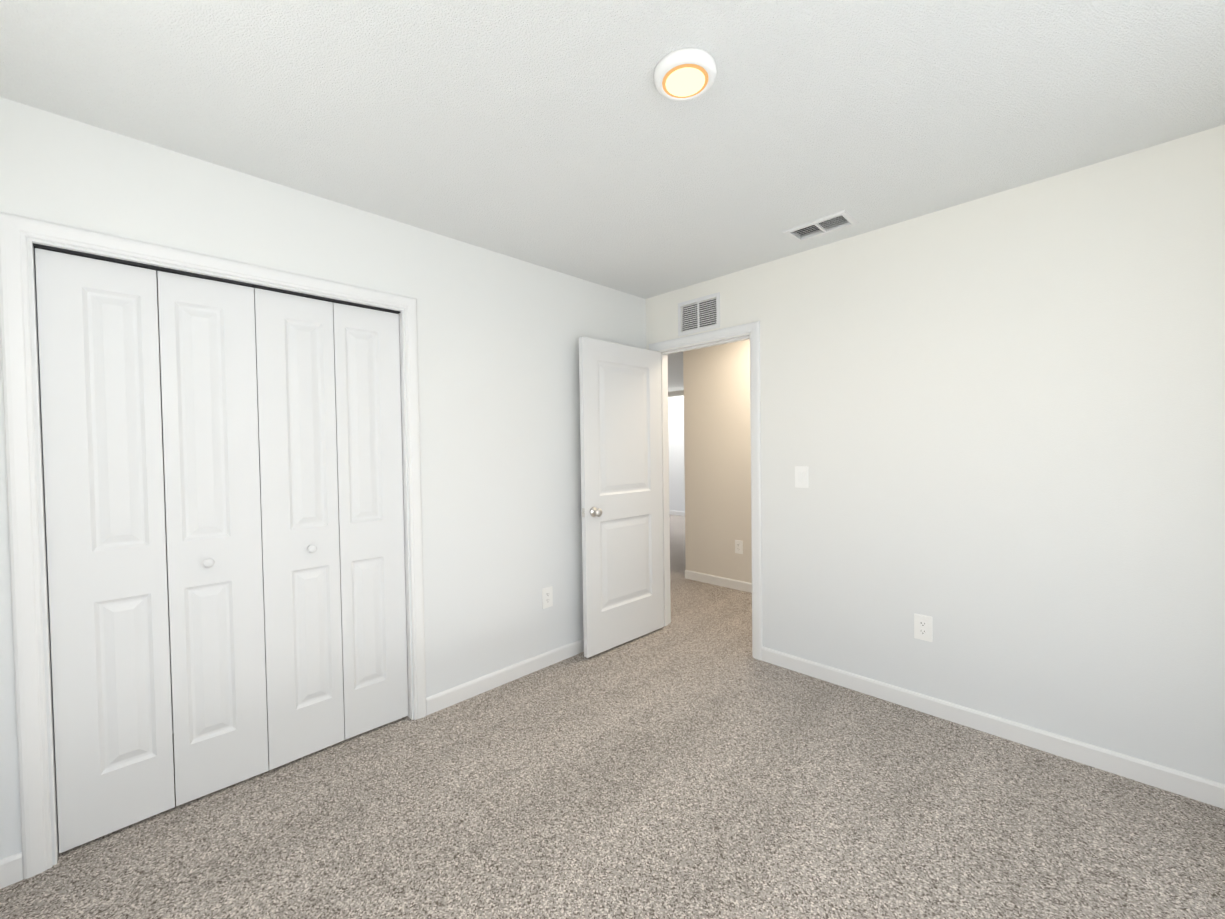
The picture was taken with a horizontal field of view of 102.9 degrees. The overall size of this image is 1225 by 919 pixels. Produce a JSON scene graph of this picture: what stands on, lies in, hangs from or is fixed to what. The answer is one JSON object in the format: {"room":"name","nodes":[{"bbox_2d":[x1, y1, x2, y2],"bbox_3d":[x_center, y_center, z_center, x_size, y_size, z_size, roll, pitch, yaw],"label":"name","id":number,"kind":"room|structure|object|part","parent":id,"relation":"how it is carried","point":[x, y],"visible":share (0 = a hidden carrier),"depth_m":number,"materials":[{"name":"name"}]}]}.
{"room":"empty bedroom","nodes":[
{"label":"empty bedroom","id":0,"kind":"room"},
{"bbox_2d":[0,97,645,865],"bbox_3d":[-0.884,0.064,2.599,3.370,2.440,0.120,-2,2,-45],"label":"wall","id":1,"kind":"structure","parent":0,"point":[498,371],"depth_m":2.53,"materials":[{"name":"paint"}]},
{"bbox_2d":[0,851,22,888],"bbox_3d":[-1.893,1.281,1.505,0.094,0.085,0.013,-2,2,-45],"label":"baseboard","id":2,"kind":"structure","parent":1,"relation":"attached to","point":[11,869],"depth_m":1.52,"materials":[{"name":"white paint"}]},
{"bbox_2d":[35,248,174,853],"bbox_3d":[-1.762,0.309,1.711,0.030,1.992,0.287,0,2,44],"label":"closet door","id":3,"kind":"structure","parent":1,"relation":"in","point":[98,336],"depth_m":1.69,"materials":[{"name":"white paint"}]},
{"bbox_2d":[157,271,268,805],"bbox_3d":[-1.544,0.301,1.903,0.287,1.992,0.068,-2,2,-44],"label":"closet door","id":4,"kind":"structure","parent":1,"relation":"in","point":[211,474],"depth_m":1.90,"materials":[{"name":"white paint"}]},
{"bbox_3d":[-1.552,0.395,1.874,0.035,0.035,0.038,-2,2,-44],"label":"knob","id":5,"kind":"part","parent":4,"relation":"part of","materials":[{"name":"white paint"}]},
{"bbox_2d":[0,212,426,878],"bbox_3d":[-1.412,0.264,1.975,1.302,2.084,0.017,-2,2,-45],"label":"trim","id":6,"kind":"structure","parent":1,"relation":"attached to","point":[16,232],"depth_m":1.55,"materials":[{"name":"white paint"}]},
{"bbox_2d":[33,243,400,313],"bbox_3d":[-1.467,-0.705,1.994,1.162,0.006,0.058,-2,2,-45],"label":"track","id":7,"kind":"object","parent":1,"relation":"attached to","point":[103,258],"visible":0.64,"depth_m":1.85,"materials":[{"name":"grey metal"}]},
{"bbox_2d":[30,240,412,864],"bbox_3d":[-1.460,0.296,2.024,1.170,2.018,0.122,-2,2,-45],"label":"door frame","id":8,"kind":"structure","parent":1,"relation":"attached to","point":[44,536],"depth_m":1.62,"materials":[{"name":"white paint"}]},
{"bbox_2d":[254,288,344,769],"bbox_3d":[-1.339,0.294,2.107,0.068,1.992,0.287,0,2,44],"label":"closet door","id":9,"kind":"structure","parent":1,"relation":"in","point":[294,341],"depth_m":2.10,"materials":[{"name":"white paint"}]},
{"bbox_3d":[-1.307,0.386,2.119,0.038,0.035,0.035,0,2,44],"label":"knob","id":10,"kind":"part","parent":9,"relation":"part of","materials":[{"name":"white paint"}]},
{"bbox_2d":[333,303,407,739],"bbox_3d":[-1.147,0.286,2.326,0.287,1.992,0.030,-2,2,-44],"label":"closet door","id":11,"kind":"structure","parent":1,"relation":"in","point":[370,493],"depth_m":2.31,"materials":[{"name":"white paint"}]},
{"bbox_2d":[426,638,583,714],"bbox_3d":[-0.326,1.223,3.071,1.734,0.085,0.013,-2,2,-45],"label":"baseboard","id":12,"kind":"structure","parent":1,"relation":"attached to","point":[458,693],"depth_m":2.75,"materials":[{"name":"white paint"}]},
{"bbox_2d":[542,586,552,608],"bbox_3d":[-0.399,0.848,2.999,0.078,0.124,0.008,-2,2,-45],"label":"outlet","id":13,"kind":"object","parent":1,"relation":"attached to","point":[547,597],"visible":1,"depth_m":3.00,"materials":[{"name":"white plastic"}]},
{"bbox_2d":[0,514,1224,918],"bbox_3d":[-0.098,1.220,6.157,9.450,0.050,12.370,-2,2,-45],"label":"floor","id":14,"kind":"structure","parent":0,"point":[694,760],"depth_m":1.74,"materials":[{"name":"carpet"}]},
{"bbox_2d":[0,0,1224,391],"bbox_3d":[-0.135,-1.294,6.102,9.450,0.100,12.370,-2,2,-45],"label":"ceiling","id":15,"kind":"structure","parent":0,"point":[564,136],"depth_m":1.57,"materials":[{"name":"white paint"}]},
{"bbox_2d":[654,47,716,100],"bbox_3d":[0.215,-1.133,1.448,0.184,0.030,0.184,-2,2,-45],"label":"recessed light","id":16,"kind":"object","parent":15,"relation":"in","point":[685,74],"visible":1,"depth_m":1.42,"materials":[{"name":"white plastic"}]},
{"bbox_2d":[783,210,858,242],"bbox_3d":[1.057,-1.189,2.482,0.190,0.027,0.310,-2,2,-45],"label":"ceiling vent","id":17,"kind":"object","parent":15,"relation":"in","point":[835,219],"visible":0.98,"depth_m":2.47,"materials":[{"name":"white metal"}]},
{"bbox_2d":[668,390,684,511],"bbox_3d":[0.668,-0.127,10.272,0.120,2.440,7.620,-2,2,-45],"label":"wall","id":18,"kind":"structure","parent":0,"point":[676,450],"depth_m":9.59,"materials":[{"name":"paint"}]},
{"bbox_2d":[669,510,684,515],"bbox_3d":[0.681,1.052,10.209,0.013,0.085,7.500,-2,2,-45],"label":"baseboard","id":19,"kind":"structure","parent":18,"relation":"attached to","point":[679,513],"depth_m":9.60,"materials":[{"name":"white paint"}]},
{"bbox_2d":[683,339,751,582],"bbox_3d":[2.450,-0.001,3.308,0.120,2.440,4.750,-2,2,-45],"label":"wall","id":20,"kind":"structure","parent":0,"point":[717,443],"depth_m":4.66,"materials":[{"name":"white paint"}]},
{"bbox_2d":[685,570,751,592],"bbox_3d":[2.378,1.178,3.329,0.013,0.085,4.630,-2,2,-45],"label":"baseboard","id":21,"kind":"structure","parent":20,"relation":"attached to","point":[723,581],"depth_m":4.67,"materials":[{"name":"white paint"}]},
{"bbox_2d":[735,540,742,553],"bbox_3d":[1.171,0.812,4.527,0.008,0.124,0.078,-2,2,-45],"label":"outlet","id":22,"kind":"object","parent":20,"relation":"attached to","point":[738,546],"visible":1,"depth_m":4.52,"materials":[{"name":"white plastic"}]},
{"bbox_2d":[646,125,1224,783],"bbox_3d":[1.428,0.030,2.584,0.120,2.440,3.170,-2,2,-45],"label":"wall","id":23,"kind":"structure","parent":0,"point":[994,423],"depth_m":2.14,"materials":[{"name":"paint"}]},
{"bbox_2d":[579,337,663,657],"bbox_3d":[0.083,0.235,3.316,0.766,2.009,0.159,-2,2,-44],"label":"door leaf","id":24,"kind":"structure","parent":23,"relation":"in","point":[621,481],"depth_m":3.26,"materials":[{"name":"white paint"}]},
{"bbox_3d":[-0.098,0.333,3.074,0.064,0.064,0.062,-2,2,-44],"label":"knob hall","id":25,"kind":"part","parent":24,"relation":"part of","materials":[{"name":"silver metal"}]},
{"bbox_2d":[678,292,719,336],"bbox_3d":[0.588,-0.979,3.313,0.029,0.230,0.340,-2,2,-45],"label":"air vent","id":26,"kind":"object","parent":23,"relation":"in","point":[701,316],"visible":1,"depth_m":3.30,"materials":[{"name":"white metal"}]},
{"bbox_2d":[649,321,762,659],"bbox_3d":[0.642,0.196,3.365,0.138,2.098,0.888,-2,2,-45],"label":"door frame","id":27,"kind":"structure","parent":23,"relation":"attached to","point":[753,328],"depth_m":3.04,"materials":[{"name":"white paint"}]},
{"bbox_2d":[795,466,807,487],"bbox_3d":[1.094,0.102,2.827,0.013,0.124,0.078,-2,2,-45],"label":"light switch","id":28,"kind":"object","parent":23,"relation":"attached to","point":[801,476],"visible":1,"depth_m":2.82,"materials":[{"name":"white plastic"}]},
{"bbox_2d":[914,614,932,641],"bbox_3d":[1.537,0.833,2.414,0.008,0.124,0.078,-2,2,-45],"label":"outlet","id":29,"kind":"object","parent":23,"relation":"attached to","point":[923,627],"visible":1,"depth_m":2.41,"materials":[{"name":"white plastic"}]},
{"bbox_2d":[762,646,1224,808],"bbox_3d":[1.682,1.211,2.279,0.013,0.085,2.128,-2,2,-45],"label":"baseboard","id":30,"kind":"structure","parent":23,"relation":"attached to","point":[1201,789],"depth_m":2.15,"materials":[{"name":"white paint"}]}
]}

